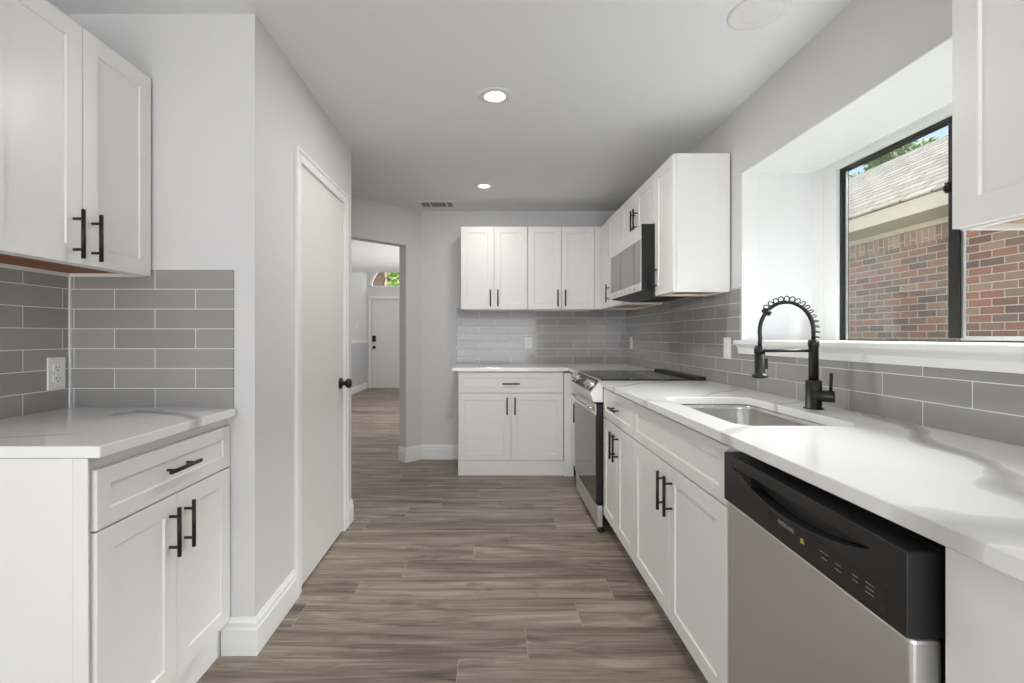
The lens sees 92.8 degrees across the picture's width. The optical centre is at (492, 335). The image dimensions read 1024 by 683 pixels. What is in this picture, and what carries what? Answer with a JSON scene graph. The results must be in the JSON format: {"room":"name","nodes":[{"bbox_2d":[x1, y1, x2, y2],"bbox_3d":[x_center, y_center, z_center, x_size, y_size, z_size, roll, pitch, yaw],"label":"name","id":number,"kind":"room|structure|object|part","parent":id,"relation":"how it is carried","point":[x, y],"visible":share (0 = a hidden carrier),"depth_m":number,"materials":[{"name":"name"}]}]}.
{"room":"kitchen","nodes":[
{"label":"kitchen","id":0,"kind":"room"},
{"bbox_2d":[2,0,69,419],"bbox_3d":[-1.655,-0.009,-0.580,0.110,2.417,4.840,0,0,0],"label":"wall","id":1,"kind":"structure","parent":0,"point":[50,1],"depth_m":1.79,"materials":[{"name":"paint"}]},
{"bbox_2d":[0,268,68,419],"bbox_3d":[-1.596,0.010,1.370,0.008,0.522,0.940,0,0,0],"label":"backsplash","id":2,"kind":"structure","parent":1,"relation":"attached to","point":[34,307],"depth_m":1.68,"materials":[{"name":"tile"}]},
{"bbox_2d":[47,357,65,390],"bbox_3d":[-1.588,0.136,1.772,0.009,0.118,0.072,0,0,0],"label":"wall outlet","id":3,"kind":"object","parent":2,"relation":"attached to","point":[56,366],"visible":1,"depth_m":1.77,"materials":[{"name":"white plastic"}]},
{"bbox_2d":[53,364,61,371],"bbox_3d":[-1.585,0.116,1.772,0.003,0.029,0.034,0,0,0],"label":"socket","id":4,"kind":"object","parent":3,"relation":"attached to","point":[56,367],"depth_m":1.77,"materials":[{"name":"white plastic"}]},
{"bbox_2d":[53,375,61,382],"bbox_3d":[-1.585,0.156,1.772,0.003,0.029,0.034,0,0,0],"label":"socket","id":5,"kind":"object","parent":3,"relation":"attached to","point":[56,378],"depth_m":1.77,"materials":[{"name":"white plastic"}]},
{"bbox_2d":[69,277,70,407],"bbox_3d":[-1.589,0.010,1.829,0.005,0.521,0.005,0,0,0],"label":"grout","id":6,"kind":"structure","parent":2,"relation":"attached to","point":[69,277],"depth_m":1.83,"materials":[{"name":"white"}]},
{"bbox_2d":[0,0,150,276],"bbox_3d":[-1.419,-0.595,1.524,0.344,0.747,0.612,0,0,0],"label":"upper cabinet","id":7,"kind":"object","parent":1,"relation":"attached to","point":[75,114],"visible":1,"depth_m":1.49,"materials":[{"name":"white wood"}]},
{"bbox_3d":[-1.293,-0.595,1.372,0.020,0.743,0.302,0,0,0],"label":"door","id":8,"kind":"part","parent":7,"relation":"part of","materials":[{"name":"white wood"}]},
{"bbox_3d":[-1.265,-0.312,1.490,0.036,0.150,0.012,0,0,0],"label":"handle","id":9,"kind":"part","parent":7,"relation":"part of","materials":[{"name":"black metal"}]},
{"bbox_3d":[-1.265,-0.312,1.558,0.036,0.150,0.012,0,0,0],"label":"handle","id":10,"kind":"part","parent":7,"relation":"part of","materials":[{"name":"black metal"}]},
{"bbox_3d":[-1.293,-0.595,1.677,0.020,0.743,0.302,0,0,0],"label":"door","id":11,"kind":"part","parent":7,"relation":"part of","materials":[{"name":"white wood"}]},
{"bbox_2d":[70,14,225,424],"bbox_3d":[-1.360,-0.009,1.895,0.700,2.417,0.110,0,0,0],"label":"wall","id":12,"kind":"structure","parent":0,"point":[183,56],"depth_m":1.84,"materials":[{"name":"paint"}]},
{"bbox_2d":[71,269,233,407],"bbox_3d":[-1.285,0.010,1.836,0.614,0.522,0.008,0,0,0],"label":"backsplash nook","id":13,"kind":"structure","parent":12,"relation":"attached to","point":[164,339],"depth_m":1.83,"materials":[{"name":"tile"}]},
{"bbox_2d":[226,14,350,616],"bbox_3d":[-0.968,-0.009,2.510,0.110,2.417,1.342,0,0,-1],"label":"wall","id":14,"kind":"structure","parent":0,"point":[270,110],"depth_m":1.90,"materials":[{"name":"paint"}]},
{"bbox_2d":[221,569,296,655],"bbox_3d":[-0.952,1.130,2.022,0.136,0.140,0.396,0,0,0],"label":"baseboard","id":15,"kind":"structure","parent":14,"relation":"attached to","point":[240,636],"depth_m":1.84,"materials":[{"name":"white wood"}]},
{"bbox_2d":[294,145,348,598],"bbox_3d":[-0.960,0.164,2.636,0.129,2.073,0.834,0,0,-1],"label":"door frame","id":16,"kind":"structure","parent":14,"relation":"attached to","point":[301,158],"depth_m":2.26,"materials":[{"name":"white wood"}]},
{"bbox_2d":[302,166,351,584],"bbox_3d":[-0.907,0.189,2.634,0.113,1.998,0.709,0,0,0],"label":"door","id":17,"kind":"structure","parent":14,"relation":"in","point":[322,212],"depth_m":2.58,"materials":[{"name":"white wood"}]},
{"bbox_3d":[-0.885,0.285,2.929,0.070,0.068,0.068,0,0,0],"label":"knob","id":18,"kind":"part","parent":17,"relation":"part of","materials":[{"name":"black metal"}]},
{"bbox_2d":[349,498,353,525],"bbox_3d":[-0.916,1.130,3.117,0.016,0.140,0.126,0,0,-1],"label":"baseboard","id":19,"kind":"structure","parent":14,"relation":"attached to","point":[351,505],"depth_m":3.12,"materials":[{"name":"white wood"}]},
{"bbox_2d":[351,272,366,339],"bbox_3d":[-2.955,-0.600,7.100,0.110,3.600,8.200,0,0,0],"label":"wall","id":20,"kind":"structure","parent":0,"point":[358,279],"depth_m":10.58,"materials":[{"name":"paint"}]},
{"bbox_2d":[351,343,366,387],"bbox_3d":[-2.897,0.605,10.100,0.006,0.910,2.199,0,0,0],"label":"wainscot","id":21,"kind":"structure","parent":20,"relation":"attached to","point":[358,350],"depth_m":10.48,"materials":[{"name":"paint"}]},
{"bbox_2d":[351,382,366,394],"bbox_3d":[-2.892,1.130,8.090,0.016,0.140,6.180,0,0,0],"label":"baseboard","id":22,"kind":"structure","parent":20,"relation":"attached to","point":[363,386],"depth_m":10.46,"materials":[{"name":"white wood"}]},
{"bbox_2d":[351,339,367,342],"bbox_3d":[-2.886,0.113,10.100,0.028,0.075,2.199,0,0,0],"label":"chair rail","id":23,"kind":"object","parent":20,"relation":"attached to","point":[358,340],"visible":0.53,"depth_m":10.56,"materials":[{"name":"white wood"}]},
{"bbox_2d":[367,272,398,387],"bbox_3d":[-1.700,-0.600,11.260,2.620,3.600,0.120,0,0,0],"label":"wall","id":24,"kind":"structure","parent":0,"point":[371,291],"depth_m":11.20,"materials":[{"name":"paint"}]},
{"bbox_2d":[368,296,398,387],"bbox_3d":[-2.335,0.140,11.190,1.050,2.120,0.020,0,0,0],"label":"door frame","id":25,"kind":"structure","parent":24,"relation":"attached to","point":[369,297],"depth_m":11.18,"materials":[{"name":"white wood"}]},
{"bbox_2d":[370,272,398,286],"bbox_3d":[-2.335,-1.380,11.220,1.000,0.500,0.065,0,0,0],"label":"window","id":26,"kind":"structure","parent":24,"relation":"in","point":[375,273],"depth_m":11.19,"materials":[{"name":"white"}]},
{"bbox_2d":[372,299,398,387],"bbox_3d":[-2.335,0.170,11.237,0.930,2.060,0.166,0,0,0],"label":"door","id":27,"kind":"structure","parent":24,"relation":"in","point":[385,312],"depth_m":11.22,"materials":[{"name":"white wood"}]},
{"bbox_2d":[351,196,420,447],"bbox_3d":[-1.401,-0.009,4.127,2.028,2.417,0.110,0,0,-45],"label":"wall","id":28,"kind":"structure","parent":0,"point":[372,221],"depth_m":4.65,"materials":[{"name":"paint"}]},
{"bbox_2d":[398,445,457,462],"bbox_3d":[-0.606,1.130,4.713,0.611,0.140,0.114,0,0,-13],"label":"baseboard","id":29,"kind":"structure","parent":28,"relation":"attached to","point":[414,453],"depth_m":4.74,"materials":[{"name":"white wood"}]},
{"bbox_2d":[196,388,707,682],"bbox_3d":[-0.870,1.240,4.100,4.660,0.080,14.400,0,0,0],"label":"floor","id":30,"kind":"structure","parent":0,"point":[438,574],"depth_m":2.27,"materials":[{"name":"brown wood"}]},
{"bbox_2d":[0,419,229,682],"bbox_3d":[-1.276,0.751,1.518,0.643,0.898,0.639,0,0,0],"label":"base cabinet","id":31,"kind":"object","parent":30,"relation":"on","point":[115,568],"visible":0.94,"depth_m":1.29,"materials":[{"name":"white wood"}]},
{"bbox_3d":[-1.315,0.751,1.202,0.561,0.898,0.005,0,0,0],"label":"panel","id":32,"kind":"part","parent":31,"relation":"part of","materials":[{"name":"white wood"}]},
{"bbox_2d":[0,408,235,457],"bbox_3d":[-1.278,0.286,1.514,0.625,0.030,0.635,0,0,0],"label":"countertop","id":33,"kind":"structure","parent":31,"relation":"on","point":[70,432],"depth_m":1.43,"materials":[{"name":"stone"}]},
{"bbox_3d":[-1.000,0.781,1.371,0.020,0.575,0.309,0,0,0],"label":"door","id":34,"kind":"part","parent":31,"relation":"part of","materials":[{"name":"white wood"}]},
{"bbox_3d":[-1.000,0.412,1.526,0.020,0.152,0.617,0,0,0],"label":"drawer","id":35,"kind":"part","parent":31,"relation":"part of","materials":[{"name":"white wood"}]},
{"bbox_3d":[-0.972,0.600,1.492,0.036,0.150,0.012,0,0,0],"label":"handle","id":36,"kind":"part","parent":31,"relation":"part of","materials":[{"name":"black"}]},
{"bbox_3d":[-0.972,0.408,1.528,0.036,0.012,0.150,0,0,0],"label":"handle","id":37,"kind":"part","parent":31,"relation":"part of","materials":[{"name":"black metal"}]},
{"bbox_3d":[-0.972,0.600,1.563,0.036,0.150,0.012,0,0,0],"label":"handle","id":38,"kind":"part","parent":31,"relation":"part of","materials":[{"name":"black metal"}]},
{"bbox_3d":[-1.000,0.781,1.682,0.020,0.575,0.305,0,0,0],"label":"door","id":39,"kind":"part","parent":31,"relation":"part of","materials":[{"name":"white wood"}]},
{"bbox_2d":[458,371,563,474],"bbox_3d":[0.154,0.751,4.452,0.910,0.898,0.595,0,0,0],"label":"base cabinet","id":40,"kind":"object","parent":30,"relation":"on","point":[510,422],"visible":0.94,"depth_m":4.19,"materials":[{"name":"white wood"}]},
{"bbox_3d":[-0.072,0.782,4.200,0.449,0.577,0.020,0,0,0],"label":"door","id":41,"kind":"part","parent":40,"relation":"part of","materials":[{"name":"white wood"}]},
{"bbox_3d":[0.120,0.600,4.172,0.012,0.150,0.036,0,0,0],"label":"handle","id":42,"kind":"part","parent":40,"relation":"part of","materials":[{"name":"black metal"}]},
{"bbox_3d":[0.154,0.402,4.200,0.902,0.172,0.020,0,0,0],"label":"drawer","id":43,"kind":"part","parent":40,"relation":"part of","materials":[{"name":"white wood"}]},
{"bbox_3d":[0.154,0.410,4.172,0.150,0.012,0.036,0,0,0],"label":"handle","id":44,"kind":"part","parent":40,"relation":"part of","materials":[{"name":"black metal"}]},
{"bbox_3d":[0.188,0.600,4.172,0.012,0.150,0.036,0,0,0],"label":"handle","id":45,"kind":"part","parent":40,"relation":"part of","materials":[{"name":"black metal"}]},
{"bbox_3d":[0.380,0.782,4.200,0.449,0.577,0.020,0,0,0],"label":"door","id":46,"kind":"part","parent":40,"relation":"part of","materials":[{"name":"white wood"}]},
{"bbox_2d":[452,364,652,372],"bbox_3d":[0.472,0.286,4.237,1.648,0.030,1.009,0,0,0],"label":"countertop","id":47,"kind":"structure","parent":40,"relation":"on","point":[572,368],"depth_m":4.19,"materials":[{"name":"stone"}]},
{"bbox_2d":[564,373,574,475],"bbox_3d":[0.953,0.751,3.971,0.686,0.898,0.480,0,0,0],"label":"base cabinet","id":48,"kind":"object","parent":30,"relation":"on","point":[569,402],"visible":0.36,"depth_m":4.17,"materials":[{"name":"white wood"}]},
{"bbox_3d":[0.652,0.610,3.856,0.036,0.150,0.012,0,0,0],"label":"handle","id":49,"kind":"part","parent":48,"relation":"part of","materials":[{"name":"black metal"}]},
{"bbox_2d":[604,388,634,561],"bbox_3d":[0.965,0.751,2.640,0.662,0.898,0.634,0,0,0],"label":"base cabinet","id":50,"kind":"object","parent":30,"relation":"on","point":[619,439],"visible":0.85,"depth_m":2.59,"materials":[{"name":"white wood"}]},
{"bbox_3d":[0.680,0.787,2.798,0.020,0.586,0.312,0,0,0],"label":"door","id":51,"kind":"part","parent":50,"relation":"part of","materials":[{"name":"white wood"}]},
{"bbox_3d":[0.652,0.600,2.674,0.036,0.150,0.012,0,0,0],"label":"handle","id":52,"kind":"part","parent":50,"relation":"part of","materials":[{"name":"black metal"}]},
{"bbox_3d":[0.652,0.400,2.640,0.036,0.012,0.150,0,0,0],"label":"handle","id":53,"kind":"part","parent":50,"relation":"part of","materials":[{"name":"black metal"}]},
{"bbox_3d":[0.652,0.600,2.606,0.036,0.150,0.012,0,0,0],"label":"handle","id":54,"kind":"part","parent":50,"relation":"part of","materials":[{"name":"black metal"}]},
{"bbox_3d":[0.680,0.402,2.640,0.020,0.172,0.628,0,0,0],"label":"drawer","id":55,"kind":"part","parent":50,"relation":"part of","materials":[{"name":"white wood"}]},
{"bbox_3d":[0.680,0.787,2.482,0.020,0.586,0.312,0,0,0],"label":"door","id":56,"kind":"part","parent":50,"relation":"part of","materials":[{"name":"white wood"}]},
{"bbox_2d":[599,381,1023,582],"bbox_3d":[0.971,0.286,1.669,0.651,0.030,2.577,0,0,0],"label":"countertop","id":57,"kind":"structure","parent":50,"relation":"on","point":[964,494],"depth_m":1.07,"materials":[{"name":"stone"}]},
{"bbox_2d":[681,404,826,425],"bbox_3d":[0.933,0.401,1.811,0.417,0.198,0.718,0,0,0],"label":"sink","id":58,"kind":"object","parent":57,"relation":"in","point":[741,414],"visible":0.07,"depth_m":2.12,"materials":[{"name":"silver metal"}]},
{"bbox_2d":[752,296,834,409],"bbox_3d":[1.111,0.060,1.802,0.286,0.421,0.097,0,0,0],"label":"kitchen faucet","id":59,"kind":"object","parent":57,"relation":"on","point":[814,394],"visible":1,"depth_m":1.80,"materials":[{"name":"black metal"}]},
{"bbox_3d":[1.080,0.055,1.817,0.208,0.024,0.039,0,0,0],"label":"support arm","id":60,"kind":"part","parent":59,"relation":"part of","materials":[{"name":"black metal"}]},
{"bbox_3d":[1.234,0.169,1.778,0.012,0.068,0.011,0,0,45],"label":"lever","id":61,"kind":"part","parent":59,"relation":"part of","materials":[{"name":"black metal"}]},
{"bbox_2d":[570,369,705,531],"bbox_3d":[0.930,0.725,3.345,0.730,0.951,0.766,0,0,0],"label":"range","id":62,"kind":"object","parent":30,"relation":"on","point":[588,396],"visible":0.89,"depth_m":3.12,"materials":[{"name":"silver metal"}]},
{"bbox_3d":[0.613,0.303,3.543,0.058,0.062,0.068,0,0,0],"label":"knob","id":63,"kind":"part","parent":62,"relation":"part of","materials":[{"name":"silver metal"}]},
{"bbox_3d":[0.596,0.444,3.345,0.062,0.029,0.697,0,0,0],"label":"handle","id":64,"kind":"part","parent":62,"relation":"part of","materials":[{"name":"silver metal"}]},
{"bbox_3d":[0.623,0.307,3.345,0.054,0.066,0.696,0,0,0],"label":"display glass","id":65,"kind":"part","parent":62,"relation":"part of","materials":[{"name":"black"}]},
{"bbox_3d":[0.627,0.755,3.345,0.004,0.538,0.754,0,0,0],"label":"glass","id":66,"kind":"part","parent":62,"relation":"part of","materials":[{"name":"grey glass"}]},
{"bbox_3d":[0.630,0.336,3.345,0.078,0.135,0.762,0,0,0],"label":"control panel","id":67,"kind":"part","parent":62,"relation":"part of","materials":[{"name":"silver metal"}]},
{"bbox_3d":[0.613,0.303,3.147,0.058,0.062,0.068,0,0,0],"label":"knob","id":68,"kind":"part","parent":62,"relation":"part of","materials":[{"name":"silver metal"}]},
{"bbox_3d":[0.652,1.100,3.345,0.033,0.132,0.758,0,0,0],"label":"storage drawer","id":69,"kind":"part","parent":62,"relation":"part of","materials":[{"name":"silver metal"}]},
{"bbox_3d":[0.613,0.303,3.047,0.058,0.062,0.068,0,0,0],"label":"knob","id":70,"kind":"part","parent":62,"relation":"part of","materials":[{"name":"silver metal"}]},
{"bbox_3d":[0.649,0.722,3.345,0.039,0.613,0.758,0,0,0],"label":"oven door","id":71,"kind":"part","parent":62,"relation":"part of","materials":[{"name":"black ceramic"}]},
{"bbox_2d":[579,370,694,380],"bbox_3d":[0.944,0.269,3.345,0.572,0.012,0.766,0,0,0],"label":"cooktop","id":72,"kind":"object","parent":62,"relation":"in","point":[595,375],"depth_m":3.24,"materials":[{"name":"black glass"}]},
{"bbox_3d":[1.263,0.262,3.345,0.064,0.026,0.766,0,0,0],"label":"vent rail","id":73,"kind":"part","parent":62,"relation":"part of","materials":[{"name":"black metal"}]},
{"bbox_2d":[634,402,740,682],"bbox_3d":[0.965,0.751,1.859,0.662,0.898,0.925,0,0,0],"label":"base cabinet","id":74,"kind":"object","parent":30,"relation":"on","point":[681,507],"visible":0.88,"depth_m":1.71,"materials":[{"name":"white wood"}]},
{"bbox_3d":[0.680,0.787,2.090,0.020,0.586,0.458,0,0,0],"label":"door","id":75,"kind":"part","parent":74,"relation":"part of","materials":[{"name":"white wood"}]},
{"bbox_3d":[0.652,0.600,1.895,0.036,0.150,0.012,0,0,0],"label":"handle","id":76,"kind":"part","parent":74,"relation":"part of","materials":[{"name":"black metal"}]},
{"bbox_3d":[0.652,0.600,1.823,0.036,0.150,0.012,0,0,0],"label":"handle","id":77,"kind":"part","parent":74,"relation":"part of","materials":[{"name":"black metal"}]},
{"bbox_3d":[0.680,0.402,1.859,0.020,0.172,0.919,0,0,0],"label":"false drawer","id":78,"kind":"part","parent":74,"relation":"part of","materials":[{"name":"white wood"}]},
{"bbox_3d":[0.680,0.787,1.629,0.020,0.586,0.458,0,0,0],"label":"door","id":79,"kind":"part","parent":74,"relation":"part of","materials":[{"name":"white wood"}]},
{"bbox_2d":[724,452,944,682],"bbox_3d":[0.955,0.764,1.056,0.646,0.872,0.667,0,0,0],"label":"dishwasher","id":80,"kind":"object","parent":30,"relation":"on","point":[823,587],"visible":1,"depth_m":0.96,"materials":[{"name":"silver metal"}]},
{"bbox_2d":[945,546,1023,682],"bbox_3d":[0.983,0.751,0.561,0.626,0.898,0.322,0,0,0],"label":"base cabinet","id":81,"kind":"object","parent":30,"relation":"on","point":[984,605],"visible":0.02,"depth_m":0.67,"materials":[{"name":"white wood"}]},
{"bbox_2d":[52,0,852,271],"bbox_3d":[-0.870,-1.257,3.100,4.660,0.080,12.400,0,0,0],"label":"ceiling","id":82,"kind":"structure","parent":0,"point":[604,92],"depth_m":2.32,"materials":[{"name":"paint"}]},
{"bbox_2d":[417,201,455,207],"bbox_3d":[-0.515,-1.212,4.480,0.340,0.010,0.210,0,0,0],"label":"ceiling vent","id":83,"kind":"object","parent":82,"relation":"in","point":[423,204],"visible":1,"depth_m":4.48,"materials":[{"name":"white metal"}]},
{"bbox_2d":[474,182,493,188],"bbox_3d":[-0.073,-1.212,3.940,0.160,0.010,0.160,0,0,0],"label":"recessed light","id":84,"kind":"object","parent":82,"relation":"in","point":[483,185],"visible":1,"depth_m":3.92,"materials":[{"name":"white"}]},
{"bbox_2d":[478,184,489,187],"bbox_3d":[-0.073,-1.214,3.940,0.126,0.007,0.126,0,0,0],"label":"diffuser","id":85,"kind":"object","parent":84,"relation":"attached to","point":[479,185],"depth_m":3.93,"materials":[{"name":"white plastic"}]},
{"bbox_2d":[478,87,511,104],"bbox_3d":[0.010,-1.212,2.465,0.176,0.010,0.176,0,0,0],"label":"recessed light","id":86,"kind":"object","parent":82,"relation":"in","point":[490,95],"visible":1,"depth_m":2.45,"materials":[{"name":"white plastic"}]},
{"bbox_2d":[485,92,504,101],"bbox_3d":[0.010,-1.214,2.465,0.139,0.007,0.139,0,0,0],"label":"diffuser","id":87,"kind":"object","parent":86,"relation":"attached to","point":[489,96],"depth_m":2.47,"materials":[{"name":"white plastic"}]},
{"bbox_2d":[727,0,790,30],"bbox_3d":[0.996,-1.212,1.830,0.212,0.010,0.212,0,0,0],"label":"recessed light","id":88,"kind":"object","parent":82,"relation":"in","point":[748,15],"visible":1,"depth_m":1.83,"materials":[{"name":"white plastic"}]},
{"bbox_2d":[739,2,777,23],"bbox_3d":[0.996,-1.214,1.830,0.168,0.007,0.168,0,0,0],"label":"diffuser","id":89,"kind":"object","parent":88,"relation":"attached to","point":[749,12],"depth_m":1.82,"materials":[{"name":"white plastic"}]},
{"bbox_2d":[421,211,615,458],"bbox_3d":[0.302,-0.009,4.805,2.005,2.417,0.110,0,0,0],"label":"wall","id":90,"kind":"structure","parent":0,"point":[440,230],"depth_m":4.75,"materials":[{"name":"paint"}]},
{"bbox_2d":[461,227,526,310],"bbox_3d":[0.010,-0.620,4.577,0.612,0.758,0.345,0,0,0],"label":"upper cabinet","id":91,"kind":"object","parent":90,"relation":"attached to","point":[493,259],"visible":1,"depth_m":4.45,"materials":[{"name":"white wood"}]},
{"bbox_3d":[-0.142,-0.620,4.450,0.301,0.754,0.020,0,0,0],"label":"door","id":92,"kind":"part","parent":91,"relation":"part of","materials":[{"name":"white wood"}]},
{"bbox_3d":[0.044,-0.345,4.422,0.012,0.150,0.036,0,0,0],"label":"handle","id":93,"kind":"part","parent":91,"relation":"part of","materials":[{"name":"black metal"}]},
{"bbox_3d":[0.162,-0.620,4.450,0.301,0.754,0.020,0,0,0],"label":"door","id":94,"kind":"part","parent":91,"relation":"part of","materials":[{"name":"white wood"}]},
{"bbox_2d":[457,308,625,363],"bbox_3d":[0.472,0.001,4.746,1.649,0.541,0.008,0,0,0],"label":"backsplash","id":95,"kind":"structure","parent":90,"relation":"attached to","point":[596,336],"depth_m":4.74,"materials":[{"name":"tile"}]},
{"bbox_2d":[525,337,531,348],"bbox_3d":[0.345,0.065,4.738,0.072,0.118,0.009,0,0,0],"label":"wall outlet","id":96,"kind":"object","parent":95,"relation":"attached to","point":[528,340],"visible":1,"depth_m":4.74,"materials":[{"name":"white plastic"}]},
{"bbox_2d":[526,227,594,310],"bbox_3d":[0.623,-0.620,4.577,0.612,0.758,0.345,0,0,0],"label":"upper cabinet","id":97,"kind":"object","parent":90,"relation":"attached to","point":[560,260],"visible":0.94,"depth_m":4.45,"materials":[{"name":"white wood"}]},
{"bbox_3d":[0.471,-0.620,4.450,0.301,0.754,0.020,0,0,0],"label":"door","id":98,"kind":"part","parent":97,"relation":"part of","materials":[{"name":"white wood"}]},
{"bbox_3d":[0.589,-0.345,4.422,0.012,0.150,0.036,0,0,0],"label":"handle","id":99,"kind":"part","parent":97,"relation":"part of","materials":[{"name":"black metal"}]},
{"bbox_3d":[0.775,-0.620,4.450,0.301,0.754,0.020,0,0,0],"label":"door","id":100,"kind":"part","parent":97,"relation":"part of","materials":[{"name":"white wood"}]},
{"bbox_2d":[643,0,1021,446],"bbox_3d":[1.548,-0.009,0.925,0.485,2.417,7.850,0,0,0],"label":"wall","id":101,"kind":"structure","parent":0,"point":[783,193],"depth_m":2.20,"materials":[{"name":"paint"}]},
{"bbox_2d":[595,206,662,309],"bbox_3d":[1.117,-0.620,4.096,0.375,0.758,0.730,0,0,0],"label":"upper cabinet","id":102,"kind":"object","parent":101,"relation":"attached to","point":[610,233],"visible":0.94,"depth_m":4.24,"materials":[{"name":"white wood"}]},
{"bbox_3d":[0.966,-0.360,4.116,0.036,0.150,0.012,0,0,0],"label":"handle","id":103,"kind":"part","parent":102,"relation":"part of","materials":[{"name":"black metal"}]},
{"bbox_3d":[0.994,-0.620,3.942,0.020,0.754,0.417,0,0,0],"label":"door","id":104,"kind":"part","parent":102,"relation":"part of","materials":[{"name":"white wood"}]},
{"bbox_2d":[622,173,654,237],"bbox_3d":[1.126,-0.843,3.348,0.356,0.313,0.763,0,0,0],"label":"upper cabinet","id":105,"kind":"object","parent":101,"relation":"attached to","point":[639,209],"visible":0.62,"depth_m":3.27,"materials":[{"name":"white wood"}]},
{"bbox_3d":[0.994,-0.843,3.538,0.020,0.309,0.377,0,0,0],"label":"door","id":106,"kind":"part","parent":105,"relation":"part of","materials":[{"name":"white wood"}]},
{"bbox_3d":[0.966,-0.790,3.317,0.036,0.150,0.012,0,0,0],"label":"handle","id":107,"kind":"part","parent":105,"relation":"part of","materials":[{"name":"black metal"}]},
{"bbox_3d":[0.994,-0.843,3.157,0.020,0.309,0.377,0,0,0],"label":"door","id":108,"kind":"part","parent":105,"relation":"part of","materials":[{"name":"white wood"}]},
{"bbox_2d":[611,224,691,302],"bbox_3d":[1.096,-0.469,3.347,0.397,0.430,0.760,0,0,0],"label":"microwave","id":109,"kind":"object","parent":105,"relation":"attached to","point":[633,255],"visible":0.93,"depth_m":3.16,"materials":[{"name":"silver metal"}]},
{"bbox_3d":[0.902,-0.480,3.414,0.004,0.405,0.626,0,0,0],"label":"door","id":110,"kind":"part","parent":109,"relation":"part of","materials":[{"name":"silver metal"}]},
{"bbox_3d":[0.902,-0.480,3.034,0.004,0.405,0.133,0,0,0],"label":"control panel","id":111,"kind":"part","parent":109,"relation":"part of","materials":[{"name":"silver metal"}]},
{"bbox_3d":[0.899,-0.458,3.033,0.002,0.265,0.130,0,0,0],"label":"panel glass","id":112,"kind":"part","parent":109,"relation":"part of","materials":[{"name":"grey"}]},
{"bbox_2d":[651,153,729,295],"bbox_3d":[1.122,-0.620,2.813,0.348,0.758,0.302,0,0,0],"label":"upper cabinet","id":113,"kind":"object","parent":101,"relation":"attached to","point":[692,190],"visible":1,"depth_m":2.66,"materials":[{"name":"white wood"}]},
{"bbox_3d":[0.966,-0.350,2.928,0.036,0.150,0.012,0,0,0],"label":"handle","id":114,"kind":"part","parent":113,"relation":"part of","materials":[{"name":"black"}]},
{"bbox_3d":[0.994,-0.620,2.813,0.020,0.754,0.296,0,0,0],"label":"door","id":115,"kind":"part","parent":113,"relation":"part of","materials":[{"name":"white wood"}]},
{"bbox_2d":[626,288,1023,446],"bbox_3d":[1.301,0.008,2.565,0.008,0.526,4.370,0,0,0],"label":"backsplash","id":116,"kind":"structure","parent":101,"relation":"attached to","point":[686,335],"depth_m":1.84,"materials":[{"name":"tile"}]},
{"bbox_2d":[630,337,632,348],"bbox_3d":[1.293,0.065,4.560,0.009,0.118,0.072,0,0,0],"label":"wall outlet","id":117,"kind":"object","parent":116,"relation":"attached to","point":[631,338],"visible":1,"depth_m":4.54,"materials":[{"name":"white plastic"}]},
{"bbox_2d":[724,337,730,358],"bbox_3d":[1.292,0.067,2.690,0.009,0.118,0.078,0,0,0],"label":"light switch","id":118,"kind":"object","parent":116,"relation":"attached to","point":[727,340],"visible":1,"depth_m":2.67,"materials":[{"name":"white plastic"}]},
{"bbox_2d":[733,340,1023,373],"bbox_3d":[1.467,0.057,1.782,0.404,0.070,1.564,0,0,0],"label":"window sill","id":119,"kind":"structure","parent":101,"relation":"attached to","point":[979,356],"depth_m":1.50,"materials":[{"name":"white"}]},
{"bbox_2d":[824,107,1023,342],"bbox_3d":[1.696,-0.406,1.785,0.052,0.859,1.350,0,0,0],"label":"window","id":120,"kind":"structure","parent":101,"relation":"in","point":[956,237],"depth_m":2.30,"materials":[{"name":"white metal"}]},
{"bbox_2d":[952,0,1023,229],"bbox_3d":[1.126,-0.613,0.743,0.356,0.772,0.610,0,0,0],"label":"upper cabinet","id":121,"kind":"object","parent":101,"relation":"attached to","point":[988,35],"visible":1,"depth_m":0.98,"materials":[{"name":"white wood"}]},
{"label":"outside","id":122,"kind":"structure","parent":0,"visible":0},
{"bbox_3d":[10.000,1.450,10.000,60.000,0.100,60.000,0,0,0],"label":"ground","id":123,"kind":"structure","parent":122,"visible":0},
{"bbox_2d":[373,272,386,285],"bbox_3d":[-3.020,-0.500,13.050,0.380,3.800,0.380,0,0,0],"label":"porch column","id":124,"kind":"structure","parent":123,"relation":"on","point":[378,281],"depth_m":12.90,"materials":[{"name":"brick"}]},
{"bbox_2d":[387,272,398,285],"bbox_3d":[-4.963,-2.973,22.045,4.629,8.763,5.634,0,0,-28],"label":"tree","id":125,"kind":"object","parent":123,"relation":"on","point":[391,280],"visible":0.02,"depth_m":21.66,"materials":[{"name":"green plant"}]},
{"bbox_2d":[849,140,920,177],"bbox_3d":[18.542,-3.929,23.323,4.286,10.672,4.393,0,0,0],"label":"tree","id":126,"kind":"object","parent":123,"relation":"on","point":[900,151],"visible":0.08,"depth_m":22.64,"materials":[{"name":"green plant"}]},
{"bbox_2d":[919,136,938,146],"bbox_3d":[18.619,-3.569,20.158,2.572,9.951,2.388,0,0,14],"label":"tree","id":127,"kind":"object","parent":123,"relation":"on","point":[929,140],"visible":0.02,"depth_m":20.66,"materials":[{"name":"green plant"}]},
{"bbox_2d":[847,135,1023,342],"bbox_3d":[5.700,-0.560,4.500,3.580,3.921,13.600,0,0,0],"label":"house","id":128,"kind":"structure","parent":123,"relation":"on","point":[898,207],"depth_m":5.00,"materials":[{"name":"brick"}]}
]}

